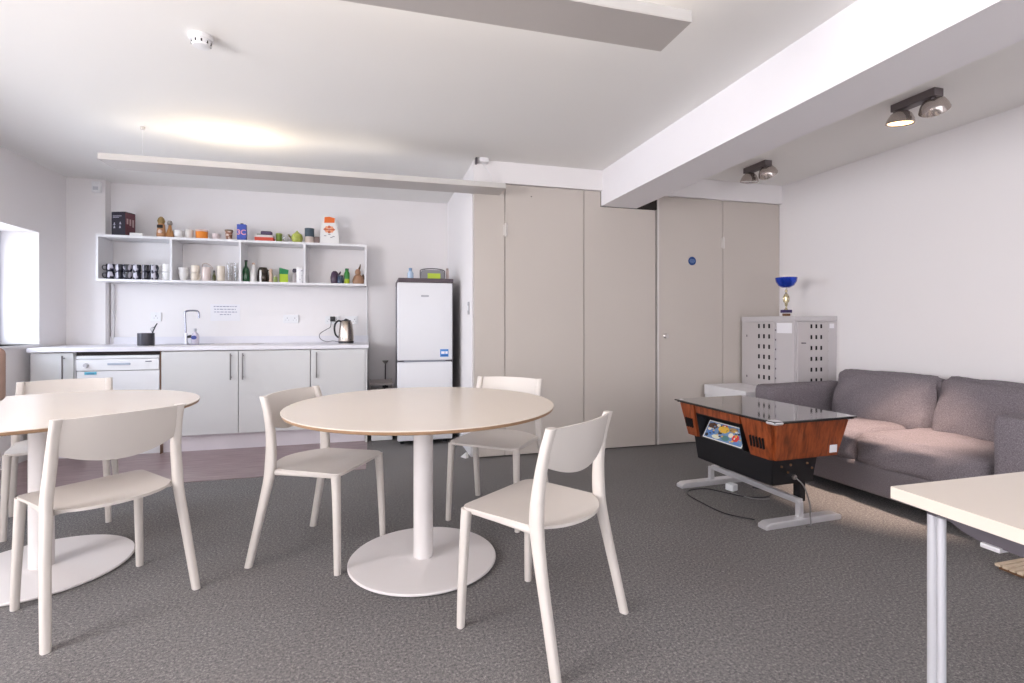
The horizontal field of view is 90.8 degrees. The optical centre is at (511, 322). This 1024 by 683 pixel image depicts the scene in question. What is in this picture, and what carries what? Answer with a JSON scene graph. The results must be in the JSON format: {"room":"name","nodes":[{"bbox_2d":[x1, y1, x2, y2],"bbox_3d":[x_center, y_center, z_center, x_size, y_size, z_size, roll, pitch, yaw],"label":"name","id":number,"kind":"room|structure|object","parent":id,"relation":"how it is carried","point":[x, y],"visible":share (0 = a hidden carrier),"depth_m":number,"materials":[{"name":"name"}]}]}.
{"room":"common room","nodes":[
{"label":"common room","id":0,"kind":"room"},
{"bbox_2d":[0,146,65,470],"bbox_3d":[-3.220,-0.110,0.727,0.330,2.480,8.700,0,0,-15],"label":"wall","id":1,"kind":"structure","parent":0,"point":[32,195],"depth_m":4.27,"materials":[{"name":"white paint"}]},
{"bbox_2d":[0,344,42,349],"bbox_3d":[-3.896,0.193,3.352,0.290,0.025,1.920,0,0,-15],"label":"window sill","id":2,"kind":"structure","parent":1,"relation":"attached to","point":[19,346],"depth_m":4.04,"materials":[{"name":"white paint"}]},
{"bbox_2d":[66,177,110,344],"bbox_3d":[-3.994,-0.110,4.766,0.308,2.480,0.100,0,0,-15],"label":"wall pillar","id":3,"kind":"structure","parent":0,"point":[88,213],"depth_m":4.72,"materials":[{"name":"white paint"}]},
{"bbox_2d":[92,181,101,192],"bbox_3d":[-3.881,-1.270,4.719,0.070,0.100,0.049,0,0,-15],"label":"sensor","id":4,"kind":"object","parent":3,"relation":"attached to","point":[96,186],"visible":1,"depth_m":4.70,"materials":[{"name":"white plastic"}]},
{"bbox_2d":[0,437,367,495],"bbox_3d":[-2.642,1.128,4.337,2.690,0.004,1.640,0,0,-15],"label":"floor","id":5,"kind":"structure","parent":0,"point":[235,463],"depth_m":3.99,"materials":[{"name":"brown wood"}]},
{"bbox_2d":[30,352,77,381],"bbox_3d":[-3.837,0.611,4.405,0.300,0.738,0.638,0,0,-15],"label":"base cabinet","id":6,"kind":"object","parent":5,"relation":"on","point":[47,365],"visible":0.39,"depth_m":4.13,"materials":[{"name":"white paint"}]},
{"bbox_2d":[76,351,159,453],"bbox_3d":[-3.394,0.684,4.543,0.600,0.884,0.646,0,0,-15],"label":"dishwasher","id":7,"kind":"object","parent":5,"relation":"on","point":[129,370],"visible":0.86,"depth_m":4.27,"materials":[{"name":"white plastic"}]},
{"bbox_2d":[160,351,162,453],"bbox_3d":[-3.100,0.684,4.628,0.006,0.884,0.600,0,0,-15],"label":"strip","id":8,"kind":"object","parent":5,"relation":"on","point":[161,445],"visible":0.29,"depth_m":4.34,"materials":[{"name":"white wood"}]},
{"bbox_2d":[59,429,364,458],"bbox_3d":[-2.667,1.054,4.495,2.605,0.144,0.018,0,0,-15],"label":"plinth","id":9,"kind":"object","parent":5,"relation":"on","point":[289,437],"visible":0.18,"depth_m":4.57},
{"bbox_2d":[161,349,310,435],"bbox_3d":[-2.512,0.611,4.768,1.198,0.738,0.638,0,0,-15],"label":"base cabinet","id":10,"kind":"object","parent":5,"relation":"on","point":[229,384],"visible":0.85,"depth_m":4.48,"materials":[{"name":"white paint"}]},
{"bbox_2d":[26,335,369,352],"bbox_3d":[-2.731,0.188,4.778,2.660,0.105,0.738,0,0,-15],"label":"countertop","id":11,"kind":"structure","parent":10,"relation":"on","point":[121,344],"depth_m":4.76,"materials":[{"name":"white laminate"}]},
{"bbox_2d":[137,333,154,345],"bbox_3d":[-3.336,0.148,4.603,0.132,0.112,0.132,0,0,-15],"label":"pot","id":12,"kind":"object","parent":11,"relation":"on","point":[143,339],"visible":0.92,"depth_m":4.55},
{"bbox_2d":[183,310,199,343],"bbox_3d":[-3.082,0.035,4.859,0.151,0.326,0.052,0,0,-15],"label":"tap","id":13,"kind":"object","parent":11,"relation":"on","point":[186,336],"visible":1,"depth_m":4.84,"materials":[{"name":"silver metal"}]},
{"bbox_2d":[149,343,261,345],"bbox_3d":[-2.852,0.201,4.746,0.860,0.006,0.480,0,0,-15],"label":"sink","id":14,"kind":"object","parent":11,"relation":"in","point":[199,344],"visible":0.93,"depth_m":4.66,"materials":[{"name":"metal"}]},
{"bbox_2d":[191,329,198,343],"bbox_3d":[-3.031,0.126,4.831,0.068,0.145,0.050,0,0,-15],"label":"soap bottle","id":15,"kind":"object","parent":14,"relation":"on","point":[195,336],"visible":1,"depth_m":4.82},
{"bbox_2d":[319,319,353,342],"bbox_3d":[-1.811,0.080,5.199,0.427,0.248,0.165,0,0,30],"label":"kettle","id":16,"kind":"object","parent":11,"relation":"on","point":[346,335],"visible":1,"depth_m":5.09,"materials":[{"name":"silver metal"}]},
{"bbox_2d":[311,348,364,395],"bbox_3d":[-1.698,0.611,4.990,0.481,0.738,0.638,0,0,-15],"label":"base cabinet","id":17,"kind":"object","parent":5,"relation":"on","point":[336,371],"visible":0.6,"depth_m":4.72,"materials":[{"name":"white paint"}]},
{"bbox_2d":[365,348,367,441],"bbox_3d":[-1.474,0.686,5.123,0.018,0.888,0.700,0,0,-15],"label":"end panel","id":18,"kind":"object","parent":5,"relation":"on","point":[366,349],"visible":0.42,"depth_m":4.79,"materials":[{"name":"laminate"}]},
{"bbox_2d":[111,183,446,389],"bbox_3d":[-2.412,-0.110,5.354,3.670,2.480,0.200,0,0,-15],"label":"wall","id":19,"kind":"structure","parent":0,"point":[399,236],"depth_m":5.24,"materials":[{"name":"white paint"}]},
{"bbox_2d":[111,284,114,343],"bbox_3d":[-3.831,-0.085,4.848,0.025,0.570,0.028,0,0,-15],"label":"trim","id":20,"kind":"structure","parent":19,"relation":"attached to","point":[112,285],"depth_m":4.83,"materials":[{"name":"white paint"}]},
{"bbox_2d":[151,312,160,320],"bbox_3d":[-3.488,-0.060,4.948,0.088,0.088,0.014,0,0,-15],"label":"wall socket","id":21,"kind":"object","parent":19,"relation":"attached to","point":[155,316],"visible":1,"depth_m":4.94,"materials":[{"name":"white plastic"}]},
{"bbox_2d":[210,304,239,320],"bbox_3d":[-2.903,-0.106,5.114,0.270,0.168,0.002,0,0,-15],"label":"paper notice","id":22,"kind":"object","parent":19,"relation":"attached to","point":[218,312],"visible":1,"depth_m":5.11,"materials":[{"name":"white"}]},
{"bbox_2d":[95,234,366,287],"bbox_3d":[-2.678,-0.589,5.029,2.365,0.438,0.275,0,0,-15],"label":"wall shelf","id":23,"kind":"object","parent":19,"relation":"attached to","point":[103,242],"visible":0.99,"depth_m":4.92,"materials":[{"name":"white paint"}]},
{"bbox_2d":[102,271,114,278],"bbox_3d":[-3.722,-0.439,4.668,0.068,0.070,0.088,0,0,17],"label":"mug","id":24,"kind":"object","parent":23,"relation":"on","point":[109,275],"visible":0.9,"depth_m":4.65,"materials":[{"name":"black ceramic"}]},
{"bbox_2d":[102,264,114,271],"bbox_3d":[-3.722,-0.511,4.668,0.068,0.070,0.088,0,0,17],"label":"mug","id":25,"kind":"object","parent":24,"relation":"on","point":[109,267],"visible":1,"depth_m":4.65,"materials":[{"name":"black ceramic"}]},
{"bbox_2d":[112,212,134,234],"bbox_3d":[-3.639,-0.919,4.730,0.137,0.222,0.118,0,0,4],"label":"storage box","id":26,"kind":"object","parent":23,"relation":"on","point":[123,223],"visible":0.93,"depth_m":4.68,"materials":[{"name":"cardboard"}]},
{"bbox_2d":[122,272,131,278],"bbox_3d":[-3.576,-0.439,4.697,0.068,0.070,0.088,0,0,-27],"label":"mug","id":27,"kind":"object","parent":23,"relation":"on","point":[126,275],"visible":0.88,"depth_m":4.68,"materials":[{"name":"black ceramic"}]},
{"bbox_2d":[122,264,131,271],"bbox_3d":[-3.576,-0.511,4.697,0.068,0.070,0.088,0,0,-27],"label":"mug","id":28,"kind":"object","parent":27,"relation":"on","point":[126,267],"visible":0.99,"depth_m":4.68,"materials":[{"name":"black ceramic"}]},
{"bbox_2d":[132,272,140,278],"bbox_3d":[-3.504,-0.439,4.729,0.088,0.070,0.068,0,0,5],"label":"mug","id":29,"kind":"object","parent":23,"relation":"on","point":[135,275],"visible":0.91,"depth_m":4.70,"materials":[{"name":"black ceramic"}]},
{"bbox_2d":[132,264,140,271],"bbox_3d":[-3.504,-0.511,4.729,0.088,0.070,0.068,0,0,5],"label":"mug","id":30,"kind":"object","parent":29,"relation":"on","point":[135,267],"visible":0.98,"depth_m":4.70,"materials":[{"name":"black ceramic"}]},
{"bbox_2d":[150,272,158,279],"bbox_3d":[-3.367,-0.439,4.766,0.088,0.070,0.068,0,0,-12],"label":"mug","id":31,"kind":"object","parent":23,"relation":"on","point":[153,276],"visible":0.93,"depth_m":4.74,"materials":[{"name":"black ceramic"}]},
{"bbox_2d":[150,265,158,272],"bbox_3d":[-3.367,-0.511,4.766,0.088,0.070,0.068,0,0,-12],"label":"mug","id":32,"kind":"object","parent":31,"relation":"on","point":[153,268],"visible":0.98,"depth_m":4.74,"materials":[{"name":"black ceramic"}]},
{"bbox_2d":[156,217,165,236],"bbox_3d":[-3.315,-0.907,4.772,0.080,0.198,0.086,0,0,-15],"label":"pepper mill","id":33,"kind":"object","parent":23,"relation":"on","point":[161,231],"visible":0.95,"depth_m":4.75,"materials":[{"name":"brown plastic"}]},
{"bbox_2d":[159,272,169,279],"bbox_3d":[-3.285,-0.442,4.795,0.075,0.076,0.094,0,0,-12],"label":"mug","id":34,"kind":"object","parent":23,"relation":"on","point":[165,275],"visible":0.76,"depth_m":4.77,"materials":[{"name":"white ceramic"}]},
{"bbox_2d":[159,264,169,271],"bbox_3d":[-3.284,-0.520,4.796,0.075,0.076,0.094,0,0,11],"label":"mug","id":35,"kind":"object","parent":34,"relation":"on","point":[165,267],"visible":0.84,"depth_m":4.77,"materials":[{"name":"white ceramic"}]},
{"bbox_2d":[166,221,173,236],"bbox_3d":[-3.253,-0.891,4.802,0.072,0.166,0.072,0,0,-15],"label":"pepper mill","id":36,"kind":"object","parent":23,"relation":"on","point":[169,233],"visible":0.89,"depth_m":4.79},
{"bbox_2d":[174,230,182,236],"bbox_3d":[-3.183,-0.846,4.821,0.072,0.075,0.072,0,0,-15],"label":"cup","id":37,"kind":"object","parent":23,"relation":"on","point":[177,233],"visible":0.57,"depth_m":4.79,"materials":[{"name":"white ceramic"}]},
{"bbox_2d":[178,272,188,279],"bbox_3d":[-3.150,-0.443,4.841,0.090,0.078,0.090,0,0,-15],"label":"mug","id":38,"kind":"object","parent":23,"relation":"on","point":[182,275],"visible":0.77,"depth_m":4.81,"materials":[{"name":"white ceramic"}]},
{"bbox_2d":[185,229,193,237],"bbox_3d":[-3.101,-0.851,4.854,0.068,0.085,0.068,0,0,-15],"label":"cup","id":39,"kind":"object","parent":23,"relation":"on","point":[188,233],"visible":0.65,"depth_m":4.83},
{"bbox_2d":[191,273,200,280],"bbox_3d":[-3.047,-0.441,4.861,0.073,0.074,0.092,0,0,-44],"label":"mug","id":40,"kind":"object","parent":23,"relation":"on","point":[194,276],"visible":0.84,"depth_m":4.84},
{"bbox_2d":[191,265,199,272],"bbox_3d":[-3.042,-0.517,4.867,0.091,0.074,0.071,0,0,4],"label":"mug","id":41,"kind":"object","parent":40,"relation":"on","point":[194,268],"visible":1,"depth_m":4.84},
{"bbox_2d":[195,229,207,237],"bbox_3d":[-2.994,-0.853,4.873,0.110,0.089,0.110,0,0,-15],"label":"tub","id":42,"kind":"object","parent":23,"relation":"on","point":[200,233],"visible":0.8,"depth_m":4.83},
{"bbox_2d":[202,263,212,280],"bbox_3d":[-2.958,-0.493,4.892,0.085,0.178,0.080,0,0,26],"label":"jug","id":43,"kind":"object","parent":23,"relation":"on","point":[206,271],"visible":0.94,"depth_m":4.87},
{"bbox_2d":[217,266,224,280],"bbox_3d":[-2.839,-0.479,4.926,0.070,0.150,0.070,0,0,-15],"label":"tumbler","id":44,"kind":"object","parent":23,"relation":"on","point":[220,269],"visible":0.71,"depth_m":4.90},
{"bbox_2d":[225,229,232,238],"bbox_3d":[-2.766,-0.859,4.936,0.074,0.101,0.074,0,0,-15],"label":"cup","id":45,"kind":"object","parent":23,"relation":"on","point":[228,233],"visible":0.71,"depth_m":4.91,"materials":[{"name":"ceramic"}]},
{"bbox_2d":[237,223,246,239],"bbox_3d":[-2.655,-0.893,4.965,0.080,0.170,0.051,0,0,-15],"label":"box","id":46,"kind":"object","parent":23,"relation":"on","point":[241,228],"visible":1,"depth_m":4.94,"materials":[{"name":"blue cardboard"}]},
{"bbox_2d":[243,260,249,281],"bbox_3d":[-2.625,-0.512,4.984,0.066,0.216,0.066,0,0,-15],"label":"wine bottle","id":47,"kind":"object","parent":23,"relation":"on","point":[246,273],"visible":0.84,"depth_m":4.96,"materials":[{"name":"green glass"}]},
{"bbox_2d":[250,263,256,281],"bbox_3d":[-2.561,-0.502,5.002,0.062,0.195,0.062,0,0,-15],"label":"bottle","id":48,"kind":"object","parent":23,"relation":"on","point":[253,275],"visible":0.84,"depth_m":4.98,"materials":[{"name":"plastic"}]},
{"bbox_2d":[257,267,268,281],"bbox_3d":[-2.484,-0.479,5.050,0.122,0.150,0.110,0,0,23],"label":"glass jug","id":49,"kind":"object","parent":23,"relation":"on","point":[265,272],"visible":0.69,"depth_m":5.02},
{"bbox_2d":[254,234,274,240],"bbox_3d":[-2.456,-0.839,5.020,0.170,0.062,0.100,0,0,-15],"label":"tin","id":50,"kind":"object","parent":23,"relation":"on","point":[257,236],"visible":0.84,"depth_m":4.97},
{"bbox_2d":[279,268,288,281],"bbox_3d":[-2.292,-0.478,5.076,0.082,0.148,0.056,0,0,-30],"label":"juice carton","id":51,"kind":"object","parent":23,"relation":"on","point":[283,273],"visible":0.86,"depth_m":5.05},
{"bbox_2d":[288,231,302,241],"bbox_3d":[-2.175,-0.871,5.101,0.124,0.125,0.110,0,0,23],"label":"teapot","id":52,"kind":"object","parent":23,"relation":"on","point":[296,237],"visible":0.94,"depth_m":5.06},
{"bbox_2d":[296,267,302,282],"bbox_3d":[-2.144,-0.484,5.106,0.071,0.160,0.070,0,0,-15],"label":"tin canister","id":53,"kind":"object","parent":23,"relation":"on","point":[299,270],"visible":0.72,"depth_m":5.08,"materials":[{"name":"white metal"}]},
{"bbox_2d":[305,228,313,242],"bbox_3d":[-2.057,-0.885,5.129,0.092,0.153,0.091,0,0,-21],"label":"coffee canister","id":54,"kind":"object","parent":23,"relation":"on","point":[309,232],"visible":0.87,"depth_m":5.09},
{"bbox_2d":[320,216,339,243],"bbox_3d":[-1.869,-0.951,5.190,0.189,0.285,0.092,0,0,-15],"label":"paper bag","id":55,"kind":"object","parent":23,"relation":"on","point":[329,233],"visible":0.93,"depth_m":5.15,"materials":[{"name":"white paper"}]},
{"bbox_2d":[323,226,334,237],"bbox_3d":[-1.862,-0.930,5.145,0.110,0.124,0.002,0,0,-15],"label":"print","id":56,"kind":"object","parent":55,"relation":"attached to","point":[328,231],"depth_m":5.14},
{"bbox_2d":[330,271,340,282],"bbox_3d":[-1.829,-0.471,5.220,0.093,0.134,0.083,0,0,23],"label":"teapot","id":57,"kind":"object","parent":23,"relation":"on","point":[334,274],"visible":0.73,"depth_m":5.19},
{"bbox_2d":[344,268,349,282],"bbox_3d":[-1.705,-0.483,5.215,0.054,0.158,0.054,0,0,-15],"label":"sauce bottle","id":58,"kind":"object","parent":23,"relation":"on","point":[346,274],"visible":0.9,"depth_m":5.20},
{"bbox_2d":[352,264,363,283],"bbox_3d":[-1.597,-0.508,5.255,0.121,0.208,0.093,0,0,-15],"label":"ornament","id":59,"kind":"object","parent":23,"relation":"on","point":[357,279],"visible":0.91,"depth_m":5.22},
{"bbox_2d":[283,315,298,322],"bbox_3d":[-2.306,-0.042,5.271,0.146,0.086,0.014,0,0,-15],"label":"wall socket","id":60,"kind":"object","parent":19,"relation":"attached to","point":[286,318],"visible":1,"depth_m":5.27,"materials":[{"name":"white plastic"}]},
{"bbox_2d":[325,316,339,323],"bbox_3d":[-1.911,-0.030,5.379,0.146,0.086,0.014,0,0,-15],"label":"wall socket","id":61,"kind":"object","parent":19,"relation":"attached to","point":[327,318],"visible":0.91,"depth_m":5.37,"materials":[{"name":"white plastic"}]},
{"bbox_2d":[345,316,357,323],"bbox_3d":[-1.727,-0.030,5.429,0.130,0.086,0.014,0,0,-15],"label":"wall socket","id":62,"kind":"object","parent":19,"relation":"attached to","point":[354,319],"visible":0.74,"depth_m":5.43,"materials":[{"name":"white plastic"}]},
{"bbox_2d":[366,288,367,334],"bbox_3d":[-1.569,-0.090,5.468,0.014,0.580,0.013,0,0,-15],"label":"trim","id":63,"kind":"structure","parent":19,"relation":"attached to","point":[366,288],"depth_m":5.46,"materials":[{"name":"white paint"}]},
{"bbox_2d":[447,164,472,456],"bbox_3d":[-0.475,-0.110,5.002,0.120,2.480,1.500,0,0,-15],"label":"wall","id":64,"kind":"structure","parent":0,"point":[460,205],"depth_m":4.79,"materials":[{"name":"white paint"}]},
{"bbox_2d":[454,433,471,456],"bbox_3d":[-0.540,1.080,4.984,0.014,0.100,1.500,0,0,-15],"label":"baseboard","id":65,"kind":"structure","parent":64,"relation":"attached to","point":[468,449],"depth_m":4.45,"materials":[{"name":"white paint"}]},
{"bbox_2d":[0,433,1023,682],"bbox_3d":[0.064,1.190,1.624,7.180,0.120,8.700,0,0,-15],"label":"floor","id":66,"kind":"structure","parent":0,"point":[712,596],"depth_m":2.10,"materials":[{"name":"grey carpet"}]},
{"bbox_2d":[0,348,5,400],"bbox_3d":[-1.708,0.600,1.344,0.400,1.060,0.400,0,0,23],"label":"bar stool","id":67,"kind":"object","parent":66,"relation":"on","point":[2,352],"visible":1,"depth_m":1.44,"materials":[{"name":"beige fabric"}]},
{"bbox_2d":[0,377,118,541],"bbox_3d":[-2.597,0.737,2.921,0.520,0.787,0.470,0,0,-36],"label":"dining chair","id":68,"kind":"object","parent":66,"relation":"on","point":[18,448],"visible":0.43,"depth_m":2.91,"materials":[{"name":"white plastic"}]},
{"bbox_2d":[0,390,199,606],"bbox_3d":[-2.164,0.758,2.322,1.242,0.740,1.242,0,0,-15],"label":"round table","id":69,"kind":"object","parent":66,"relation":"on","point":[76,560],"visible":0.73,"depth_m":2.31,"materials":[{"name":"beige laminate"}]},
{"bbox_2d":[9,404,200,654],"bbox_3d":[-1.659,0.737,2.056,0.470,0.787,0.520,0,0,32],"label":"dining chair","id":70,"kind":"object","parent":66,"relation":"on","point":[125,434],"visible":1,"depth_m":1.98,"materials":[{"name":"white plastic"}]},
{"bbox_2d":[244,385,385,575],"bbox_3d":[-0.952,0.737,2.527,0.470,0.787,0.520,0,0,13],"label":"dining chair","id":71,"kind":"object","parent":66,"relation":"on","point":[322,463],"visible":0.93,"depth_m":2.42,"materials":[{"name":"white plastic"}]},
{"bbox_2d":[369,379,392,435],"bbox_3d":[-1.361,0.863,5.247,0.232,0.526,0.342,0,0,-15],"label":"trolley","id":72,"kind":"object","parent":66,"relation":"on","point":[381,381],"visible":0.45,"depth_m":5.13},
{"bbox_2d":[369,379,392,384],"bbox_3d":[-1.361,0.718,5.247,0.230,0.225,0.340,0,0,-15],"label":"shelf","id":73,"kind":"object","parent":72,"relation":"attached to","point":[382,381],"depth_m":5.13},
{"bbox_2d":[371,435,392,440],"bbox_3d":[-1.273,0.999,4.939,0.208,0.262,0.188,0,0,-15],"label":"waste bin","id":74,"kind":"object","parent":66,"relation":"on","point":[373,437],"visible":0.14,"depth_m":4.85,"materials":[{"name":"white plastic"}]},
{"bbox_2d":[280,387,553,596],"bbox_3d":[-0.424,0.754,2.412,1.242,0.740,1.242,0,0,-15],"label":"round table","id":75,"kind":"object","parent":66,"relation":"on","point":[421,560],"visible":0.95,"depth_m":2.32,"materials":[{"name":"beige laminate"}]},
{"bbox_2d":[395,278,452,443],"bbox_3d":[-0.884,0.357,4.992,0.517,1.545,0.662,0,0,-15],"label":"refrigerator","id":76,"kind":"object","parent":66,"relation":"on","point":[424,306],"visible":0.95,"depth_m":4.67,"materials":[{"name":"white metal"}]},
{"bbox_2d":[420,268,444,278],"bbox_3d":[-0.773,-0.472,4.897,0.244,0.114,0.104,0,0,-15],"label":"radio","id":77,"kind":"object","parent":76,"relation":"on","point":[438,273],"visible":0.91,"depth_m":4.85,"materials":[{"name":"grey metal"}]},
{"bbox_2d":[446,376,547,532],"bbox_3d":[-0.083,0.737,3.020,0.520,0.787,0.470,0,0,23],"label":"dining chair","id":78,"kind":"object","parent":66,"relation":"on","point":[499,439],"visible":0.74,"depth_m":3.03,"materials":[{"name":"white plastic"}]},
{"bbox_2d":[457,410,628,682],"bbox_3d":[0.115,0.737,1.912,0.470,0.787,0.520,0,0,38],"label":"dining chair","id":79,"kind":"object","parent":66,"relation":"on","point":[529,506],"visible":1,"depth_m":1.82,"materials":[{"name":"white plastic"}]},
{"bbox_2d":[686,487,771,519],"bbox_3d":[1.385,1.125,3.269,0.470,0.008,0.625,0,0,37],"label":"power cable","id":80,"kind":"object","parent":66,"relation":"on","point":[752,487],"visible":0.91,"depth_m":3.25,"materials":[{"name":"black plastic"}]},
{"bbox_2d":[704,383,755,396],"bbox_3d":[2.070,0.853,4.537,0.393,0.555,0.549,0,0,-15],"label":"base cabinet","id":81,"kind":"object","parent":66,"relation":"on","point":[725,389],"visible":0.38,"depth_m":4.54,"materials":[{"name":"white paint"}]},
{"bbox_2d":[725,482,737,491],"bbox_3d":[1.483,1.107,3.412,0.056,0.045,0.060,0,0,-32],"label":"plug adaptor","id":82,"kind":"object","parent":66,"relation":"on","point":[730,486],"visible":1,"depth_m":3.39,"materials":[{"name":"white plastic"}]},
{"bbox_2d":[674,395,856,530],"bbox_3d":[1.542,0.828,3.185,0.592,0.604,0.871,0,0,-18],"label":"table","id":83,"kind":"object","parent":66,"relation":"on","point":[772,443],"visible":1,"depth_m":2.90,"materials":[{"name":"orange wood"}]},
{"bbox_2d":[742,316,836,384],"bbox_3d":[2.515,0.535,4.618,0.473,1.190,0.647,0,0,-15],"label":"locker","id":84,"kind":"object","parent":66,"relation":"on","point":[775,349],"visible":0.59,"depth_m":4.37,"materials":[{"name":"grey"}]},
{"bbox_2d":[775,277,797,315],"bbox_3d":[2.419,-0.231,4.455,0.178,0.341,0.178,0,0,-15],"label":"trophy","id":85,"kind":"object","parent":84,"relation":"on","point":[784,282],"visible":0.92,"depth_m":4.42,"materials":[{"name":"blue metal"}]},
{"bbox_2d":[775,277,797,287],"bbox_3d":[2.419,-0.355,4.455,0.178,0.091,0.178,0,0,-15],"label":"bowl","id":86,"kind":"object","parent":85,"relation":"on","point":[784,282],"depth_m":4.40,"materials":[{"name":"blue metal"}]},
{"bbox_2d":[756,369,1023,510],"bbox_3d":[2.611,0.740,3.353,0.872,0.780,1.737,0,0,-18],"label":"sofa","id":87,"kind":"object","parent":66,"relation":"on","point":[908,428],"visible":0.65,"depth_m":3.19,"materials":[{"name":"grey fabric"}]},
{"bbox_2d":[827,410,905,458],"bbox_3d":[2.400,0.814,3.702,0.691,0.239,0.721,0,0,-18],"label":"seat cushion","id":88,"kind":"object","parent":87,"relation":"on","point":[864,423],"depth_m":3.40,"materials":[{"name":"grey fabric"}]},
{"bbox_2d":[831,369,944,428],"bbox_3d":[2.762,0.592,3.739,0.336,0.470,0.751,0,0,-18],"label":"cushion","id":89,"kind":"object","parent":87,"relation":"on","point":[904,400],"depth_m":3.61,"materials":[{"name":"grey fabric"}]},
{"bbox_2d":[857,428,993,481],"bbox_3d":[2.626,0.814,3.024,0.691,0.239,0.721,0,0,-18],"label":"seat cushion","id":90,"kind":"object","parent":87,"relation":"on","point":[894,454],"depth_m":2.96,"materials":[{"name":"grey fabric"}]},
{"bbox_2d":[931,376,1023,441],"bbox_3d":[2.993,0.590,3.046,0.333,0.480,0.755,0,0,-18],"label":"cushion","id":91,"kind":"object","parent":87,"relation":"on","point":[967,407],"depth_m":3.13,"materials":[{"name":"grey fabric"}]},
{"bbox_2d":[891,472,1023,682],"bbox_3d":[1.694,0.758,1.007,1.480,0.736,0.800,0,0,-15],"label":"office desk","id":92,"kind":"object","parent":66,"relation":"on","point":[989,509],"visible":1,"depth_m":1.14,"materials":[{"name":"beige laminate"}]},
{"bbox_2d":[946,518,1023,557],"bbox_3d":[1.022,0.438,0.927,0.020,0.038,0.400,0,0,-15],"label":"cable tray","id":93,"kind":"object","parent":92,"relation":"on","point":[992,542],"depth_m":1.03,"materials":[{"name":"grey metal"}]},
{"bbox_2d":[995,558,1023,577],"bbox_3d":[2.557,1.116,2.127,0.550,0.028,0.555,0,0,-15],"label":"board","id":94,"kind":"object","parent":66,"relation":"on","point":[1016,566],"visible":1,"depth_m":2.29,"materials":[{"name":"brown wood"}]},
{"bbox_2d":[0,0,1023,203],"bbox_3d":[0.064,-1.425,1.624,7.180,0.150,8.700,0,0,-15],"label":"ceiling","id":95,"kind":"structure","parent":0,"point":[340,85],"depth_m":2.93,"materials":[{"name":"white paint"}]},
{"bbox_2d":[188,30,213,50],"bbox_3d":[-1.464,-1.323,2.378,0.104,0.051,0.103,0,0,-15],"label":"smoke detector","id":96,"kind":"object","parent":95,"relation":"attached to","point":[200,40],"visible":1,"depth_m":2.35,"materials":[{"name":"white plastic"}]},
{"bbox_2d":[98,126,505,194],"bbox_3d":[-1.412,-1.212,3.782,2.760,0.274,0.235,0,0,-15],"label":"linear pendant","id":97,"kind":"object","parent":95,"relation":"hanging from","point":[116,161],"visible":1,"depth_m":3.67,"materials":[{"name":"grey metal"}]},
{"bbox_2d":[475,157,491,181],"bbox_3d":[-0.235,-1.234,4.144,0.135,0.232,0.060,0,0,-15],"label":"security camera","id":98,"kind":"object","parent":95,"relation":"attached to","point":[481,160],"visible":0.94,"depth_m":4.12,"materials":[{"name":"white paint"}]},
{"bbox_2d":[342,0,691,50],"bbox_3d":[-0.719,-1.210,1.530,2.760,0.279,0.200,0,0,-15],"label":"linear pendant","id":99,"kind":"object","parent":95,"relation":"hanging from","point":[632,23],"visible":1,"depth_m":1.76,"materials":[{"name":"grey metal"}]},
{"bbox_2d":[740,160,777,183],"bbox_3d":[2.102,-1.274,4.319,0.152,0.153,0.318,0,0,-26],"label":"spotlight","id":100,"kind":"object","parent":95,"relation":"attached to","point":[766,170],"visible":1,"depth_m":4.25,"materials":[{"name":"metal"}]},
{"bbox_2d":[601,0,1023,208],"bbox_3d":[1.848,-1.195,1.297,0.350,0.310,6.728,0,0,-15],"label":"ceiling beam","id":101,"kind":"structure","parent":95,"relation":"attached to","point":[869,53],"depth_m":2.35,"materials":[{"name":"white paint"}]},
{"bbox_2d":[885,87,950,126],"bbox_3d":[2.427,-1.274,3.034,0.152,0.153,0.318,0,0,-26],"label":"spotlight","id":102,"kind":"object","parent":95,"relation":"attached to","point":[932,101],"visible":1,"depth_m":2.98,"materials":[{"name":"metal"}]},
{"bbox_2d":[472,159,781,204],"bbox_3d":[1.161,-1.262,4.619,3.085,0.177,0.100,0,0,-15],"label":"wall","id":103,"kind":"structure","parent":0,"point":[519,174],"depth_m":4.42,"materials":[{"name":"white paint"}]},
{"bbox_2d":[473,190,504,456],"bbox_3d":[-0.194,-0.026,4.249,0.261,2.288,0.040,0,0,-15],"label":"door","id":104,"kind":"structure","parent":103,"relation":"in","point":[488,210],"depth_m":4.22,"materials":[{"name":"beige paint"}]},
{"bbox_2d":[503,185,583,454],"bbox_3d":[0.275,-0.026,4.368,0.734,2.288,0.059,0,0,-15],"label":"door","id":105,"kind":"structure","parent":103,"relation":"in","point":[543,229],"depth_m":4.36,"materials":[{"name":"beige paint"}]},
{"bbox_2d":[584,190,654,447],"bbox_3d":[0.973,-0.026,4.568,0.705,2.288,0.040,0,0,-15],"label":"door","id":106,"kind":"structure","parent":103,"relation":"in","point":[619,243],"depth_m":4.55,"materials":[{"name":"beige paint"}]},
{"bbox_2d":[635,200,656,209],"bbox_3d":[1.230,-1.106,4.636,0.214,0.128,0.025,0,0,-15],"label":"trim","id":107,"kind":"structure","parent":103,"relation":"attached to","point":[652,205],"depth_m":4.64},
{"bbox_2d":[655,196,724,444],"bbox_3d":[1.685,-0.026,4.748,0.728,2.288,0.068,0,0,-15],"label":"door","id":108,"kind":"structure","parent":103,"relation":"in","point":[688,298],"depth_m":4.72,"materials":[{"name":"beige paint"}]},
{"bbox_2d":[723,201,778,382],"bbox_3d":[2.331,-0.026,4.939,0.651,2.288,0.040,0,0,-15],"label":"door","id":109,"kind":"structure","parent":103,"relation":"in","point":[750,230],"depth_m":4.89,"materials":[{"name":"beige paint"}]},
{"bbox_2d":[779,105,1023,382],"bbox_3d":[3.431,-0.110,2.544,0.200,2.480,8.700,0,0,-15],"label":"wall","id":110,"kind":"structure","parent":0,"point":[915,249],"depth_m":3.70,"materials":[{"name":"white paint"}]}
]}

